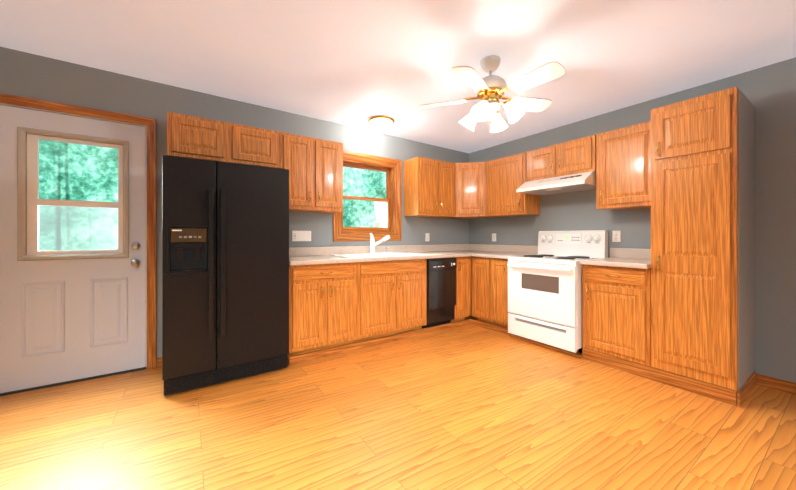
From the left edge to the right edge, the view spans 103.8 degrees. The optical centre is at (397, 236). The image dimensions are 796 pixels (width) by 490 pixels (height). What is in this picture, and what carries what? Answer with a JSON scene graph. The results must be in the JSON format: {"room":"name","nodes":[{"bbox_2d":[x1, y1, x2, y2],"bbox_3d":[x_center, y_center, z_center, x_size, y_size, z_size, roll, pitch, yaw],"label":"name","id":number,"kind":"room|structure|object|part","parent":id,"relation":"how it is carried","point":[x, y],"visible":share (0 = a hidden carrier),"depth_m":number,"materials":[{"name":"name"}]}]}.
{"room":"kitchen","nodes":[
{"label":"kitchen","id":0,"kind":"room"},
{"bbox_2d":[0,47,468,366],"bbox_3d":[-1.546,-0.147,3.259,6.650,2.620,0.150,0,0,-34],"label":"wall","id":1,"kind":"structure","parent":0,"point":[29,75],"depth_m":2.92,"materials":[{"name":"grey paint"}]},
{"bbox_2d":[0,105,145,392],"bbox_3d":[-2.564,0.094,2.486,0.864,2.103,0.111,0,0,-34],"label":"exterior door","id":2,"kind":"structure","parent":1,"relation":"in","point":[69,315],"depth_m":2.47,"materials":[{"name":"white paint"}]},
{"bbox_2d":[0,367,146,395],"bbox_3d":[-2.600,1.156,2.550,0.878,0.014,0.148,0,0,-34],"label":"door threshold sill","id":3,"kind":"structure","parent":1,"relation":"attached to","point":[63,383],"depth_m":2.47,"materials":[{"name":"grey"}]},
{"bbox_2d":[0,93,155,368],"bbox_3d":[-2.594,0.110,2.541,1.004,2.287,0.171,0,0,-34],"label":"door frame","id":4,"kind":"structure","parent":1,"relation":"attached to","point":[150,123],"depth_m":2.73,"materials":[{"name":"brown wood"}]},
{"bbox_2d":[167,112,279,167],"bbox_3d":[-1.606,-0.844,2.926,0.886,0.355,0.330,0,0,-34],"label":"upper cabinet","id":5,"kind":"object","parent":1,"relation":"attached to","point":[188,136],"visible":0.92,"depth_m":2.76,"materials":[{"name":"brown wood"}]},
{"bbox_2d":[292,231,310,240],"bbox_3d":[-1.075,-0.003,3.475,0.200,0.102,0.016,0,0,-34],"label":"switch plate","id":6,"kind":"object","parent":1,"relation":"attached to","point":[301,235],"visible":1,"depth_m":3.47,"materials":[{"name":"white plastic"}]},
{"bbox_2d":[280,132,342,212],"bbox_3d":[-0.948,-0.647,3.345,0.659,0.750,0.369,0,0,-34],"label":"upper cabinet","id":7,"kind":"object","parent":1,"relation":"attached to","point":[314,166],"visible":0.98,"depth_m":3.24,"materials":[{"name":"brown wood"}]},
{"bbox_2d":[333,150,401,241],"bbox_3d":[-0.403,-0.482,4.013,0.972,1.092,0.174,0,0,-34],"label":"kitchen window","id":8,"kind":"structure","parent":1,"relation":"in","point":[390,190],"depth_m":4.06,"materials":[{"name":"brown wood"}]},
{"bbox_2d":[425,233,428,240],"bbox_3d":[0.424,0.015,4.488,0.072,0.116,0.010,0,0,-34],"label":"outlet","id":9,"kind":"object","parent":1,"relation":"attached to","point":[426,236],"visible":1,"depth_m":4.48,"materials":[{"name":"white plastic"}]},
{"bbox_2d":[404,157,454,217],"bbox_3d":[0.456,-0.647,4.290,0.656,0.750,0.369,0,0,-34],"label":"upper cabinet","id":10,"kind":"object","parent":1,"relation":"attached to","point":[429,187],"visible":1,"depth_m":4.14,"materials":[{"name":"brown wood"}]},
{"bbox_2d":[445,162,495,218],"bbox_3d":[1.048,-0.647,4.542,0.607,0.750,0.610,0,0,-34],"label":"upper cabinet","id":11,"kind":"object","parent":1,"relation":"attached to","point":[470,190],"visible":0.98,"depth_m":4.31,"materials":[{"name":"brown wood"}]},
{"bbox_2d":[0,315,795,489],"bbox_3d":[0.223,1.214,0.629,6.650,0.100,6.490,0,0,-34],"label":"floor","id":12,"kind":"structure","parent":0,"point":[470,407],"depth_m":1.88,"materials":[{"name":"laminate"}]},
{"bbox_2d":[162,155,288,395],"bbox_3d":[-1.486,0.289,2.727,0.880,1.748,0.740,0,0,-34],"label":"refrigerator","id":13,"kind":"object","parent":12,"relation":"on","point":[225,271],"visible":1,"depth_m":2.42,"materials":[{"name":"black metal"}]},
{"bbox_2d":[288,262,356,360],"bbox_3d":[-0.851,0.715,3.242,0.685,0.897,0.649,0,0,-34],"label":"base cabinet","id":14,"kind":"object","parent":12,"relation":"on","point":[322,306],"visible":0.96,"depth_m":2.99,"materials":[{"name":"brown wood"}]},
{"bbox_2d":[289,318,470,364],"bbox_3d":[-0.004,1.130,3.499,2.378,0.065,0.022,0,0,-34],"label":"trim","id":15,"kind":"structure","parent":12,"relation":"on","point":[372,342],"depth_m":3.30,"materials":[{"name":"brown wood"}]},
{"bbox_2d":[353,259,426,342],"bbox_3d":[-0.186,0.714,3.689,0.913,0.897,0.649,0,0,-34],"label":"base cabinet","id":16,"kind":"object","parent":12,"relation":"on","point":[391,297],"visible":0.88,"depth_m":3.42,"materials":[{"name":"brown wood"}]},
{"bbox_2d":[289,233,487,265],"bbox_3d":[0.089,0.174,3.864,2.949,0.434,0.660,0,0,-34],"label":"countertop","id":17,"kind":"structure","parent":16,"relation":"on","point":[343,254],"depth_m":3.71,"materials":[{"name":"laminate"}]},
{"bbox_2d":[369,233,389,252],"bbox_3d":[-0.210,0.081,3.893,0.278,0.249,0.151,0,0,-34],"label":"faucet","id":18,"kind":"object","parent":17,"relation":"on","point":[372,241],"depth_m":3.86,"materials":[{"name":"white plastic"}]},
{"bbox_2d":[422,257,455,328],"bbox_3d":[0.391,0.715,4.059,0.448,0.895,0.620,0,0,-34],"label":"dishwasher","id":19,"kind":"object","parent":12,"relation":"on","point":[441,288],"visible":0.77,"depth_m":3.82,"materials":[{"name":"black plastic"}]},
{"bbox_2d":[451,256,471,321],"bbox_3d":[0.941,0.714,4.447,0.889,0.897,0.649,0,0,-34],"label":"base cabinet","id":20,"kind":"object","parent":12,"relation":"on","point":[463,307],"visible":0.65,"depth_m":4.05,"materials":[{"name":"brown wood"}]},
{"bbox_2d":[472,256,508,328],"bbox_3d":[1.371,0.714,4.023,0.649,0.897,0.609,0,0,-34],"label":"base cabinet","id":21,"kind":"object","parent":12,"relation":"on","point":[489,290],"visible":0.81,"depth_m":3.88,"materials":[{"name":"brown wood"}]},
{"bbox_2d":[469,245,537,258],"bbox_3d":[1.374,0.193,3.997,0.669,0.135,0.554,0,0,-34],"label":"countertop","id":22,"kind":"structure","parent":21,"relation":"on","point":[489,251],"depth_m":4.20,"materials":[{"name":"laminate"}]},
{"bbox_2d":[471,318,510,335],"bbox_3d":[1.155,1.130,3.880,0.022,0.065,0.612,0,0,-34],"label":"trim","id":23,"kind":"structure","parent":12,"relation":"on","point":[475,322],"depth_m":3.87,"materials":[{"name":"brown wood"}]},
{"bbox_2d":[507,230,607,352],"bbox_3d":[1.718,0.549,3.425,0.737,1.228,0.754,0,0,-34],"label":"electric range","id":24,"kind":"object","parent":12,"relation":"on","point":[545,295],"visible":0.96,"depth_m":3.27,"materials":[{"name":"white metal"}]},
{"bbox_2d":[583,264,650,365],"bbox_3d":[2.124,0.715,2.904,0.649,0.897,0.523,0,0,-34],"label":"base cabinet","id":25,"kind":"object","parent":12,"relation":"on","point":[616,311],"visible":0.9,"depth_m":2.71,"materials":[{"name":"brown wood"}]},
{"bbox_2d":[580,248,650,268],"bbox_3d":[2.125,0.193,2.904,0.642,0.135,0.513,0,0,-34],"label":"countertop","id":26,"kind":"structure","parent":25,"relation":"on","point":[622,257],"depth_m":3.00,"materials":[{"name":"laminate"}]},
{"bbox_2d":[582,348,736,405],"bbox_3d":[2.044,1.113,2.559,0.022,0.099,1.005,0,0,-34],"label":"trim","id":27,"kind":"structure","parent":12,"relation":"on","point":[715,392],"depth_m":2.45,"materials":[{"name":"brown wood"}]},
{"bbox_2d":[651,86,755,406],"bbox_3d":[2.411,0.068,2.478,0.649,2.190,0.494,0,0,-34],"label":"pantry cabinet","id":28,"kind":"object","parent":12,"relation":"on","point":[702,238],"visible":1,"depth_m":2.29,"materials":[{"name":"brown wood"}]},
{"bbox_2d":[0,0,795,152],"bbox_3d":[0.223,-1.416,0.628,6.650,0.203,6.490,0,0,-34],"label":"ceiling","id":29,"kind":"structure","parent":0,"point":[356,63],"depth_m":2.24,"materials":[{"name":"white paint"}]},
{"bbox_2d":[368,115,394,130],"bbox_3d":[-0.194,-1.273,3.608,0.310,0.128,0.310,0,0,-34],"label":"dome ceiling light","id":30,"kind":"object","parent":29,"relation":"attached to","point":[381,123],"visible":1,"depth_m":3.52,"materials":[{"name":"white glass"}]},
{"bbox_3d":[-0.194,-1.272,3.608,0.260,0.080,0.260,0,0,-34],"label":"ceiling light dome glass","id":31,"kind":"part","parent":30,"relation":"part of","materials":[{"name":"white glass"}]},
{"bbox_2d":[420,55,564,131],"bbox_3d":[0.727,-1.084,2.353,1.047,0.505,1.016,0,0,-34],"label":"ceiling fan","id":32,"kind":"object","parent":29,"relation":"hanging from","point":[490,89],"visible":1,"depth_m":2.29,"materials":[{"name":"white"}]},
{"bbox_2d":[469,57,795,382],"bbox_3d":[2.961,-0.147,2.380,0.150,2.620,6.340,0,0,-34],"label":"wall","id":33,"kind":"structure","parent":0,"point":[769,92],"depth_m":2.45,"materials":[{"name":"grey paint"}]},
{"bbox_2d":[492,233,495,240],"bbox_3d":[1.401,0.017,4.555,0.010,0.116,0.074,0,0,-34],"label":"electrical outlet plate","id":34,"kind":"object","parent":33,"relation":"attached to","point":[493,236],"visible":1,"depth_m":4.55,"materials":[{"name":"white plastic"}]},
{"bbox_2d":[486,152,539,216],"bbox_3d":[1.483,-0.647,4.108,0.369,0.750,0.597,0,0,-34],"label":"upper cabinet","id":35,"kind":"object","parent":33,"relation":"attached to","point":[505,178],"visible":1,"depth_m":3.98,"materials":[{"name":"brown wood"}]},
{"bbox_2d":[526,135,595,181],"bbox_3d":[1.872,-0.841,3.529,0.369,0.363,0.768,0,0,-34],"label":"upper cabinet","id":36,"kind":"object","parent":33,"relation":"attached to","point":[576,156],"visible":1,"depth_m":3.39,"materials":[{"name":"brown wood"}]},
{"bbox_2d":[516,171,595,195],"bbox_3d":[1.813,-0.583,3.499,0.500,0.144,0.762,0,0,-34],"label":"range hood","id":37,"kind":"object","parent":36,"relation":"attached to","point":[584,181],"visible":0.94,"depth_m":3.35,"materials":[{"name":"white metal"}]},
{"bbox_2d":[612,231,620,241],"bbox_3d":[2.276,0.000,3.255,0.010,0.118,0.074,0,0,-34],"label":"electrical outlet plate","id":38,"kind":"object","parent":33,"relation":"attached to","point":[616,236],"visible":1,"depth_m":3.25,"materials":[{"name":"white plastic"}]},
{"bbox_2d":[596,121,650,210],"bbox_3d":[2.240,-0.647,2.982,0.369,0.750,0.525,0,0,-34],"label":"upper cabinet","id":39,"kind":"object","parent":33,"relation":"attached to","point":[623,168],"visible":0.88,"depth_m":2.92,"materials":[{"name":"brown wood"}]},
{"bbox_2d":[756,373,795,394],"bbox_3d":[3.684,1.121,1.153,0.019,0.085,3.135,0,0,-34],"label":"baseboard","id":40,"kind":"structure","parent":33,"relation":"attached to","point":[776,384],"depth_m":2.36,"materials":[{"name":"brown wood"}]},
{"label":"outside","id":41,"kind":"structure","parent":0,"visible":0},
{"bbox_2d":[39,140,386,250],"bbox_3d":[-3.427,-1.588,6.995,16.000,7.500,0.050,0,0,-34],"label":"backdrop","id":42,"kind":"structure","parent":41,"point":[112,163],"depth_m":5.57,"materials":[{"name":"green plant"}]},
{"bbox_2d":[373,202,386,227],"bbox_3d":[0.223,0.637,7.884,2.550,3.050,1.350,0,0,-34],"label":"neighbouring house","id":43,"kind":"structure","parent":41,"point":[383,218],"depth_m":7.03,"materials":[{"name":"beige"}]}
]}

